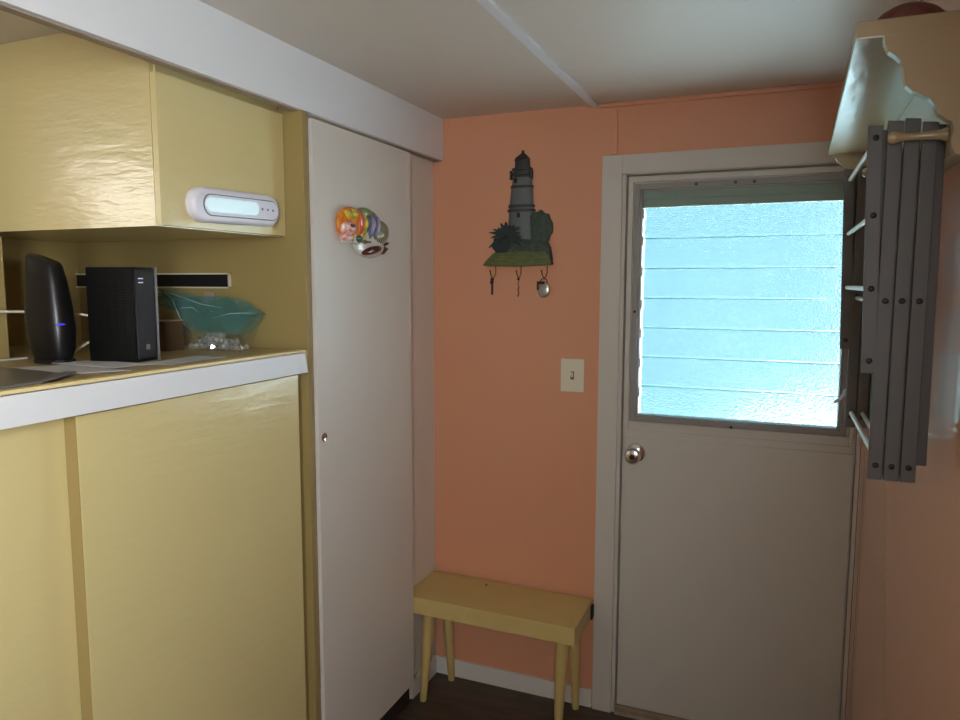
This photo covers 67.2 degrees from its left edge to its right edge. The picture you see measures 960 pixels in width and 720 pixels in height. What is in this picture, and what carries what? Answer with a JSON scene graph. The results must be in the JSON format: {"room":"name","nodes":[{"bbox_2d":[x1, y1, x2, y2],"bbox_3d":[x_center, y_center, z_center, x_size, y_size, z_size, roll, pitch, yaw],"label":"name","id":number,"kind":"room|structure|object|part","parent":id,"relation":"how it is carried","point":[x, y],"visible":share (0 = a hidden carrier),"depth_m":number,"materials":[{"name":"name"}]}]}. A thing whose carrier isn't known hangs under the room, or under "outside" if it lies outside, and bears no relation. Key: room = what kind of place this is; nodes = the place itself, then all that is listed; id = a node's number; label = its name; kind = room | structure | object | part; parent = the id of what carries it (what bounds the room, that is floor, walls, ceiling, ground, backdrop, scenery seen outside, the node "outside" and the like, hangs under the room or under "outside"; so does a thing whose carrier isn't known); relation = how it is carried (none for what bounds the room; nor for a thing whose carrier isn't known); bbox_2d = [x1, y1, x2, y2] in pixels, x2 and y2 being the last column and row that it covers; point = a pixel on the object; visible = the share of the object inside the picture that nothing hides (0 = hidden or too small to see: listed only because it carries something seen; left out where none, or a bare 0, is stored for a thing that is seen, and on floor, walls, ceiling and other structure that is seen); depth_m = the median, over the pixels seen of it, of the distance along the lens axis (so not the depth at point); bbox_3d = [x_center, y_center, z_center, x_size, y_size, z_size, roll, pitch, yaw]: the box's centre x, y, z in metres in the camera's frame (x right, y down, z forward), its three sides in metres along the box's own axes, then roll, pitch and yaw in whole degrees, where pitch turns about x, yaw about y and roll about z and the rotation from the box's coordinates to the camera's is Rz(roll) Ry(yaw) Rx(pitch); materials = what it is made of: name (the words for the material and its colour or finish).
{"room":"entryway","nodes":[
{"label":"entryway","id":0,"kind":"room"},
{"bbox_2d":[0,237,9,358],"bbox_3d":[-1.323,-0.139,1.626,0.340,0.283,0.285,3,7,22],"label":"wall","id":1,"kind":"structure","parent":0,"point":[4,344],"depth_m":1.69,"materials":[{"name":"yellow paint"}]},
{"bbox_2d":[0,10,63,43],"bbox_3d":[-1.183,-0.707,1.352,0.860,0.015,1.499,3,7,22],"label":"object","id":2,"kind":"object","parent":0,"point":[13,28],"depth_m":1.58,"materials":[{"name":"beige paint"}]},
{"bbox_2d":[2,239,81,345],"bbox_3d":[-1.424,0.261,1.963,0.070,2.130,0.750,3,7,22],"label":"wall niche","id":3,"kind":"object","parent":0,"point":[14,251],"depth_m":2.08,"materials":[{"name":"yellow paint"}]},
{"bbox_2d":[76,107,319,719],"bbox_3d":[-0.875,0.242,2.151,0.899,2.130,0.018,3,7,22],"label":"wall partition","id":4,"kind":"structure","parent":0,"point":[270,277],"depth_m":2.00,"materials":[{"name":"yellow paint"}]},
{"bbox_2d":[0,33,285,242],"bbox_3d":[-0.961,-0.537,1.862,0.785,0.428,0.420,3,7,22],"label":"upper cabinet","id":5,"kind":"object","parent":4,"relation":"attached to","point":[99,143],"visible":0.95,"depth_m":1.63,"materials":[{"name":"yellow wood"}]},
{"bbox_3d":[-0.606,-0.468,1.722,0.018,0.317,0.419,3,7,22],"label":"panel","id":6,"kind":"part","parent":5,"relation":"part of","materials":[{"name":"yellow paint"}]},
{"bbox_2d":[185,187,278,226],"bbox_3d":[-0.581,-0.364,1.731,0.030,0.084,0.300,3,7,22],"label":"light","id":7,"kind":"object","parent":5,"relation":"attached to","point":[203,204],"visible":1,"depth_m":1.69,"materials":[{"name":"white plastic"}]},
{"bbox_3d":[-0.568,-0.365,1.734,0.002,0.056,0.262,3,7,22],"label":"plate","id":8,"kind":"part","parent":7,"relation":"part of","materials":[{"name":"grey plastic"}]},
{"bbox_3d":[-0.566,-0.364,1.733,0.001,0.050,0.256,3,7,22],"label":"plate","id":9,"kind":"part","parent":7,"relation":"part of","materials":[{"name":"white plastic"}]},
{"bbox_2d":[75,273,230,287],"bbox_3d":[-0.972,-0.233,2.123,0.598,0.043,0.010,3,7,22],"label":"wall bar","id":10,"kind":"object","parent":4,"relation":"attached to","point":[169,280],"visible":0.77,"depth_m":2.06,"materials":[{"name":"black metal"}]},
{"bbox_2d":[204,291,214,301],"bbox_3d":[-0.765,-0.179,2.047,0.035,0.030,0.006,3,7,22],"label":"wall plate","id":11,"kind":"object","parent":4,"relation":"attached to","point":[209,296],"visible":1,"depth_m":2.04,"materials":[{"name":"white plastic"}]},
{"bbox_2d":[0,3,439,161],"bbox_3d":[-0.599,-0.694,1.600,0.022,0.151,2.299,3,7,22],"label":"trim","id":12,"kind":"structure","parent":4,"relation":"attached to","point":[3,7],"depth_m":1.49,"materials":[{"name":"white wood"}]},
{"bbox_2d":[0,0,442,160],"bbox_3d":[-0.582,-0.694,1.592,0.013,0.149,2.299,3,7,22],"label":"ceiling beam","id":13,"kind":"structure","parent":4,"relation":"attached to","point":[194,36],"depth_m":1.67,"materials":[{"name":"white paint"}]},
{"bbox_2d":[306,116,321,719],"bbox_3d":[-0.477,0.336,2.022,0.040,1.972,0.027,3,7,22],"label":"trim","id":14,"kind":"structure","parent":4,"relation":"attached to","point":[306,116],"depth_m":1.99,"materials":[{"name":"white wood"}]},
{"bbox_2d":[308,118,413,719],"bbox_3d":[-0.353,0.262,2.266,0.033,1.868,0.550,3,7,22],"label":"door","id":15,"kind":"structure","parent":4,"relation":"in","point":[362,342],"depth_m":2.21,"materials":[{"name":"beige paint"}]},
{"bbox_3d":[-0.435,0.216,2.023,0.003,0.026,0.026,3,7,22],"label":"finger pull","id":16,"kind":"part","parent":15,"relation":"part of","materials":[{"name":"silver metal"}]},
{"bbox_2d":[335,206,388,257],"bbox_3d":[-0.331,-0.379,2.148,0.049,0.148,0.288,3,7,22],"label":"plaque","id":17,"kind":"object","parent":15,"relation":"attached to","point":[361,227],"visible":1,"depth_m":2.12,"materials":[{"name":"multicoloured ceramic"}]},
{"bbox_2d":[410,154,434,674],"bbox_3d":[-0.622,0.172,2.811,0.858,2.130,0.260,3,7,22],"label":"wall","id":18,"kind":"structure","parent":0,"point":[421,169],"depth_m":2.67,"materials":[{"name":"beige paint"}]},
{"bbox_2d":[380,688,408,719],"bbox_3d":[-0.379,1.237,2.395,0.030,0.092,0.554,3,7,22],"label":"trim","id":19,"kind":"structure","parent":18,"relation":"attached to","point":[402,702],"depth_m":2.56,"materials":[{"name":"black"}]},
{"bbox_2d":[409,685,411,698],"bbox_3d":[-0.259,0.270,2.553,0.016,1.952,0.013,3,7,22],"label":"trim","id":20,"kind":"structure","parent":18,"relation":"attached to","point":[410,687],"depth_m":2.65,"materials":[{"name":"beige paint"}]},
{"bbox_2d":[410,654,436,698],"bbox_3d":[-0.215,1.211,2.769,0.012,0.075,0.202,3,7,22],"label":"baseboard","id":21,"kind":"structure","parent":18,"relation":"attached to","point":[433,664],"depth_m":2.73,"materials":[{"name":"beige paint"}]},
{"bbox_2d":[395,672,636,719],"bbox_3d":[-1.375,1.452,1.072,3.900,0.050,4.520,3,7,22],"label":"floor","id":22,"kind":"structure","parent":0,"point":[460,698],"depth_m":2.64,"materials":[{"name":"brown wood"}]},
{"bbox_2d":[0,374,308,719],"bbox_3d":[-1.130,0.730,1.508,0.840,1.294,1.447,3,7,22],"label":"base cabinet","id":23,"kind":"object","parent":22,"relation":"on","point":[153,558],"visible":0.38,"depth_m":1.50,"materials":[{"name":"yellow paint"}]},
{"bbox_3d":[-0.892,0.753,1.113,0.030,1.254,0.700,3,7,22],"label":"sliding door","id":24,"kind":"part","parent":23,"relation":"part of","materials":[{"name":"yellow paint"}]},
{"bbox_2d":[0,341,307,429],"bbox_3d":[-1.119,0.053,1.432,0.870,0.066,1.448,3,7,22],"label":"countertop","id":25,"kind":"structure","parent":23,"relation":"on","point":[71,395],"depth_m":1.45,"materials":[{"name":"white paint"}]},
{"bbox_2d":[0,357,27,360],"bbox_3d":[-1.110,-0.002,1.640,0.013,0.012,0.155,4,7,35],"label":"cable","id":26,"kind":"object","parent":25,"relation":"on","point":[19,358],"visible":1,"depth_m":1.68,"materials":[{"name":"beige plastic"}]},
{"bbox_2d":[0,367,76,389],"bbox_3d":[-0.985,0.052,1.159,0.316,0.007,0.648,3,7,22],"label":"mat","id":27,"kind":"object","parent":25,"relation":"on","point":[9,377],"visible":0.95,"depth_m":1.34,"materials":[{"name":"grey"}]},
{"bbox_2d":[24,253,75,363],"bbox_3d":[-0.969,-0.117,1.625,0.112,0.245,0.069,2,6,14],"label":"router","id":28,"kind":"object","parent":25,"relation":"on","point":[50,323],"visible":1,"depth_m":1.60,"materials":[{"name":"black plastic"}]},
{"bbox_2d":[11,365,130,373],"bbox_3d":[-0.858,0.019,1.503,0.264,0.001,0.108,4,7,29],"label":"paper sheet","id":29,"kind":"object","parent":25,"relation":"on","point":[54,368],"visible":0.79,"depth_m":1.51,"materials":[{"name":"grey paper"}]},
{"bbox_2d":[75,341,88,351],"bbox_3d":[-0.944,-0.040,1.729,0.148,0.067,0.049,1,6,10],"label":"cable","id":30,"kind":"object","parent":25,"relation":"on","point":[87,342],"visible":0.14,"depth_m":1.71,"materials":[{"name":"beige plastic"}]},
{"bbox_2d":[54,360,153,367],"bbox_3d":[-0.834,0.008,1.593,0.220,0.001,0.090,3,7,22],"label":"paper sheet","id":31,"kind":"object","parent":25,"relation":"on","point":[110,364],"visible":1,"depth_m":1.59,"materials":[{"name":"grey paper"}]},
{"bbox_2d":[85,267,160,362],"bbox_3d":[-0.820,-0.106,1.663,0.124,0.216,0.081,1,6,10],"label":"computer","id":32,"kind":"object","parent":25,"relation":"on","point":[123,319],"visible":1,"depth_m":1.63,"materials":[{"name":"black plastic"}]},
{"bbox_2d":[0,310,87,316],"bbox_3d":[-1.050,-0.102,1.643,0.435,0.040,0.099,-4,8,-36],"label":"power cable","id":33,"kind":"object","parent":32,"relation":"attached to","point":[1,311],"visible":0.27,"depth_m":1.66,"materials":[{"name":"beige plastic"}]},
{"bbox_3d":[-0.764,-0.104,1.650,0.006,0.200,0.064,1,6,10],"label":"panel","id":34,"kind":"part","parent":32,"relation":"part of","materials":[{"name":"black plastic"}]},
{"bbox_2d":[156,319,183,351],"bbox_3d":[-0.843,-0.066,1.934,0.067,0.080,0.067,3,7,22],"label":"cardboard box","id":35,"kind":"object","parent":25,"relation":"on","point":[171,333],"visible":0.71,"depth_m":1.91,"materials":[{"name":"brown cardboard"}]},
{"bbox_2d":[146,356,222,364],"bbox_3d":[-0.688,0.000,1.683,0.086,0.001,0.184,2,6,18],"label":"paper sheet","id":36,"kind":"object","parent":25,"relation":"on","point":[192,358],"visible":1,"depth_m":1.67,"materials":[{"name":"grey paper"}]},
{"bbox_2d":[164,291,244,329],"bbox_3d":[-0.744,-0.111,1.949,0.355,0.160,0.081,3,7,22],"label":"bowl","id":37,"kind":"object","parent":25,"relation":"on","point":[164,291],"visible":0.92,"depth_m":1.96,"materials":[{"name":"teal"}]},
{"bbox_2d":[189,343,194,348],"bbox_3d":[-0.777,-0.038,1.951,0.019,0.017,0.017,1,6,7],"label":"bead","id":38,"kind":"object","parent":37,"relation":"in","point":[191,345],"visible":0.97,"depth_m":1.95,"materials":[{"name":"white"}]},
{"bbox_2d":[194,343,199,348],"bbox_3d":[-0.761,-0.037,1.944,0.018,0.018,0.018,3,7,22],"label":"bead","id":39,"kind":"object","parent":37,"relation":"in","point":[196,345],"visible":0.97,"depth_m":1.94,"materials":[{"name":"white"}]},
{"bbox_2d":[197,337,202,343],"bbox_3d":[-0.755,-0.054,1.950,0.017,0.020,0.017,6,8,42],"label":"bead","id":40,"kind":"object","parent":37,"relation":"in","point":[199,339],"visible":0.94,"depth_m":1.94,"materials":[{"name":"white"}]},
{"bbox_2d":[199,343,204,349],"bbox_3d":[-0.744,-0.037,1.938,0.017,0.018,0.015,5,8,36],"label":"bead","id":41,"kind":"object","parent":37,"relation":"in","point":[202,345],"visible":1,"depth_m":1.93,"materials":[{"name":"white"}]},
{"bbox_2d":[203,331,208,337],"bbox_3d":[-0.736,-0.067,1.947,0.018,0.022,0.019,5,8,39],"label":"bead","id":42,"kind":"object","parent":37,"relation":"in","point":[205,334],"visible":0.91,"depth_m":1.94,"materials":[{"name":"white"}]},
{"bbox_2d":[208,343,215,350],"bbox_3d":[-0.712,-0.035,1.924,0.019,0.020,0.021,0,6,2],"label":"bead","id":43,"kind":"object","parent":37,"relation":"in","point":[211,346],"visible":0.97,"depth_m":1.92,"materials":[{"name":"white"}]},
{"bbox_2d":[212,338,218,343],"bbox_3d":[-0.706,-0.051,1.931,0.020,0.022,0.019,3,7,22],"label":"bead","id":44,"kind":"object","parent":37,"relation":"in","point":[214,340],"visible":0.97,"depth_m":1.92,"materials":[{"name":"white"}]},
{"bbox_2d":[218,332,225,338],"bbox_3d":[-0.687,-0.065,1.925,0.020,0.019,0.019,-1,6,-7],"label":"bead","id":45,"kind":"object","parent":37,"relation":"in","point":[222,335],"visible":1,"depth_m":1.92,"materials":[{"name":"white"}]},
{"bbox_2d":[220,344,226,350],"bbox_3d":[-0.678,-0.034,1.911,0.020,0.018,0.020,3,7,22],"label":"bead","id":46,"kind":"object","parent":37,"relation":"in","point":[223,346],"visible":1,"depth_m":1.91,"materials":[{"name":"white"}]},
{"bbox_2d":[228,338,233,343],"bbox_3d":[-0.657,-0.049,1.909,0.017,0.017,0.016,-4,7,-33],"label":"bead","id":47,"kind":"object","parent":37,"relation":"in","point":[230,341],"visible":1,"depth_m":1.90,"materials":[{"name":"white"}]},
{"bbox_2d":[231,344,236,351],"bbox_3d":[-0.645,-0.032,1.897,0.017,0.020,0.017,-2,6,-18],"label":"bead","id":48,"kind":"object","parent":37,"relation":"in","point":[233,347],"visible":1,"depth_m":1.89,"materials":[{"name":"white"}]},
{"bbox_2d":[234,339,239,344],"bbox_3d":[-0.641,-0.048,1.902,0.017,0.017,0.015,-4,7,-33],"label":"bead","id":49,"kind":"object","parent":37,"relation":"in","point":[236,341],"visible":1,"depth_m":1.90,"materials":[{"name":"white"}]},
{"bbox_2d":[236,344,242,351],"bbox_3d":[-0.629,-0.032,1.892,0.018,0.021,0.018,-1,6,-8],"label":"bead","id":50,"kind":"object","parent":37,"relation":"in","point":[239,347],"visible":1,"depth_m":1.89,"materials":[{"name":"white"}]},
{"bbox_2d":[243,344,248,350],"bbox_3d":[-0.620,-0.034,1.911,0.018,0.021,0.019,3,7,22],"label":"bead","id":51,"kind":"object","parent":37,"relation":"in","point":[245,346],"visible":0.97,"depth_m":1.91,"materials":[{"name":"white"}]},
{"bbox_2d":[414,570,593,719],"bbox_3d":[0.068,1.054,2.610,0.646,0.421,0.244,3,7,22],"label":"bench","id":52,"kind":"object","parent":22,"relation":"on","point":[561,619],"visible":0.97,"depth_m":2.55,"materials":[{"name":"paint"}]},
{"bbox_3d":[-0.190,1.082,2.663,0.054,0.354,0.056,3,7,22],"label":"leg","id":53,"kind":"part","parent":52,"relation":"part of","materials":[{"name":"paint"}]},
{"bbox_3d":[-0.127,1.069,2.785,0.049,0.354,0.054,3,7,22],"label":"leg","id":54,"kind":"part","parent":52,"relation":"part of","materials":[{"name":"paint"}]},
{"bbox_3d":[0.064,0.879,2.593,0.633,0.069,0.244,3,7,22],"label":"seat","id":55,"kind":"part","parent":52,"relation":"part of","materials":[{"name":"paint"}]},
{"bbox_3d":[0.278,1.105,2.455,0.048,0.353,0.054,3,7,22],"label":"leg","id":56,"kind":"part","parent":52,"relation":"part of","materials":[{"name":"paint"}]},
{"bbox_3d":[0.336,1.091,2.594,0.048,0.353,0.055,3,7,22],"label":"leg","id":57,"kind":"part","parent":52,"relation":"part of","materials":[{"name":"paint"}]},
{"bbox_2d":[199,0,919,118],"bbox_3d":[-1.371,-0.721,0.842,3.900,0.060,4.520,3,7,22],"label":"ceiling","id":58,"kind":"structure","parent":0,"point":[448,59],"depth_m":1.81,"materials":[{"name":"beige paint"}]},
{"bbox_2d":[476,0,598,107],"bbox_3d":[-0.436,-0.642,0.448,0.025,0.010,4.299,3,7,22],"label":"trim","id":59,"kind":"structure","parent":58,"relation":"attached to","point":[490,6],"depth_m":1.81,"materials":[{"name":"white paint"}]},
{"bbox_2d":[433,86,841,688],"bbox_3d":[0.073,0.184,2.719,2.412,2.130,0.100,3,7,22],"label":"wall","id":60,"kind":"structure","parent":0,"point":[515,453],"depth_m":2.61,"materials":[{"name":"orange paint"}]},
{"bbox_2d":[437,655,591,707],"bbox_3d":[0.113,1.217,2.749,0.633,0.068,0.011,3,7,22],"label":"baseboard","id":61,"kind":"structure","parent":60,"relation":"attached to","point":[534,685],"depth_m":2.74,"materials":[{"name":"beige paint"}]},
{"bbox_2d":[483,150,553,277],"bbox_3d":[0.132,-0.510,2.542,0.256,0.447,0.043,3,7,22],"label":"key holder","id":62,"kind":"object","parent":60,"relation":"attached to","point":[525,238],"visible":1,"depth_m":2.53,"materials":[{"name":"grey painted metal"}]},
{"bbox_2d":[490,278,493,294],"bbox_3d":[0.043,-0.266,2.604,0.015,0.061,0.004,3,7,22],"label":"key","id":63,"kind":"object","parent":62,"relation":"hanging from","point":[491,279],"visible":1,"depth_m":2.60,"materials":[{"name":"grey metal"}]},
{"bbox_2d":[537,278,549,297],"bbox_3d":[0.222,-0.252,2.529,0.046,0.068,0.013,3,7,22],"label":"ring","id":64,"kind":"object","parent":62,"relation":"hanging from","point":[543,288],"visible":1,"depth_m":2.53,"materials":[{"name":"silver metal"}]},
{"bbox_2d":[561,358,583,391],"bbox_3d":[0.323,0.054,2.536,0.084,0.117,0.018,3,7,22],"label":"light switch","id":65,"kind":"object","parent":60,"relation":"attached to","point":[572,370],"visible":1,"depth_m":2.54,"materials":[{"name":"beige plastic"}]},
{"bbox_2d":[611,109,617,154],"bbox_3d":[0.447,-0.758,2.404,0.020,0.146,0.007,3,7,22],"label":"trim","id":66,"kind":"structure","parent":60,"relation":"attached to","point":[614,127],"depth_m":2.40,"materials":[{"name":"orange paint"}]},
{"bbox_2d":[614,703,688,719],"bbox_3d":[0.834,1.267,2.499,0.722,0.024,0.110,3,7,22],"label":"trim","id":67,"kind":"structure","parent":60,"relation":"attached to","point":[621,710],"depth_m":2.56,"materials":[{"name":"wood"}]},
{"bbox_2d":[599,81,842,107],"bbox_3d":[0.781,-0.829,2.254,0.832,0.014,0.013,3,7,22],"label":"trim","id":68,"kind":"structure","parent":60,"relation":"attached to","point":[838,83],"depth_m":2.26,"materials":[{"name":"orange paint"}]},
{"bbox_2d":[592,141,860,719],"bbox_3d":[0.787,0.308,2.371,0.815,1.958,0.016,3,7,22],"label":"trim","id":69,"kind":"structure","parent":60,"relation":"attached to","point":[614,167],"depth_m":2.46,"materials":[{"name":"beige paint"}]},
{"bbox_2d":[617,165,855,719],"bbox_3d":[0.818,0.331,2.353,0.716,1.858,0.129,3,7,22],"label":"door","id":70,"kind":"structure","parent":60,"relation":"in","point":[738,457],"depth_m":2.37,"materials":[{"name":"beige paint"}]},
{"bbox_3d":[0.521,0.322,2.448,0.066,0.066,0.072,3,7,22],"label":"knob","id":71,"kind":"part","parent":70,"relation":"part of","materials":[{"name":"silver metal"}]},
{"bbox_3d":[0.827,0.755,2.412,0.700,0.962,0.005,3,7,22],"label":"panel","id":72,"kind":"part","parent":70,"relation":"part of","materials":[{"name":"beige paint"}]},
{"bbox_3d":[0.824,-0.161,2.313,0.700,0.860,0.010,3,7,22],"label":"window moulding","id":73,"kind":"part","parent":70,"relation":"part of","materials":[{"name":"beige paint"}]},
{"bbox_3d":[0.835,0.148,2.374,0.608,0.106,0.015,3,7,22],"label":"louvre pane","id":74,"kind":"part","parent":70,"relation":"part of","materials":[{"name":"clear glass"}]},
{"bbox_3d":[0.835,0.049,2.364,0.608,0.106,0.015,3,7,22],"label":"louvre pane","id":75,"kind":"part","parent":70,"relation":"part of","materials":[{"name":"clear glass"}]},
{"bbox_3d":[0.836,-0.149,2.343,0.608,0.106,0.015,3,7,22],"label":"louvre pane","id":76,"kind":"part","parent":70,"relation":"part of","materials":[{"name":"clear glass"}]},
{"bbox_3d":[0.835,-0.050,2.353,0.608,0.106,0.015,3,7,22],"label":"louvre pane","id":77,"kind":"part","parent":70,"relation":"part of","materials":[{"name":"clear glass"}]},
{"bbox_3d":[0.836,-0.248,2.332,0.608,0.106,0.015,3,7,22],"label":"louvre pane","id":78,"kind":"part","parent":70,"relation":"part of","materials":[{"name":"clear glass"}]},
{"bbox_3d":[0.836,-0.347,2.322,0.608,0.106,0.015,3,7,22],"label":"louvre pane","id":79,"kind":"part","parent":70,"relation":"part of","materials":[{"name":"clear glass"}]},
{"bbox_3d":[0.832,-0.524,2.301,0.616,0.056,0.039,3,7,22],"label":"head rail","id":80,"kind":"part","parent":70,"relation":"part of","materials":[{"name":"grey metal"}]},
{"bbox_3d":[0.836,-0.446,2.311,0.608,0.106,0.015,3,7,22],"label":"louvre pane","id":81,"kind":"part","parent":70,"relation":"part of","materials":[{"name":"clear glass"}]},
{"bbox_3d":[1.096,0.112,2.192,0.061,0.041,0.022,-4,7,-32],"label":"crank handle","id":82,"kind":"part","parent":70,"relation":"part of","materials":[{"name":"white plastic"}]},
{"bbox_2d":[845,0,959,719],"bbox_3d":[0.384,0.450,0.222,0.088,2.130,4.500,3,7,22],"label":"wall","id":83,"kind":"structure","parent":0,"point":[904,654],"depth_m":1.24,"materials":[{"name":"pink paint"}]},
{"bbox_2d":[828,10,959,177],"bbox_3d":[0.833,-0.448,1.537,0.158,0.206,1.066,3,7,22],"label":"shelf","id":84,"kind":"object","parent":83,"relation":"attached to","point":[899,68],"visible":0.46,"depth_m":1.08,"materials":[{"name":"beige paint"}]},
{"bbox_2d":[840,118,946,482],"bbox_3d":[0.749,-0.111,1.356,0.111,0.569,0.487,3,7,22],"label":"drying rack","id":85,"kind":"object","parent":84,"relation":"hanging from","point":[892,215],"visible":0.98,"depth_m":1.14,"materials":[{"name":"grey paint"}]},
{"bbox_2d":[877,1,945,19],"bbox_3d":[0.676,-0.535,1.139,0.120,0.050,0.120,3,7,22],"label":"bowl","id":86,"kind":"object","parent":84,"relation":"on","point":[918,7],"visible":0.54,"depth_m":1.10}
]}

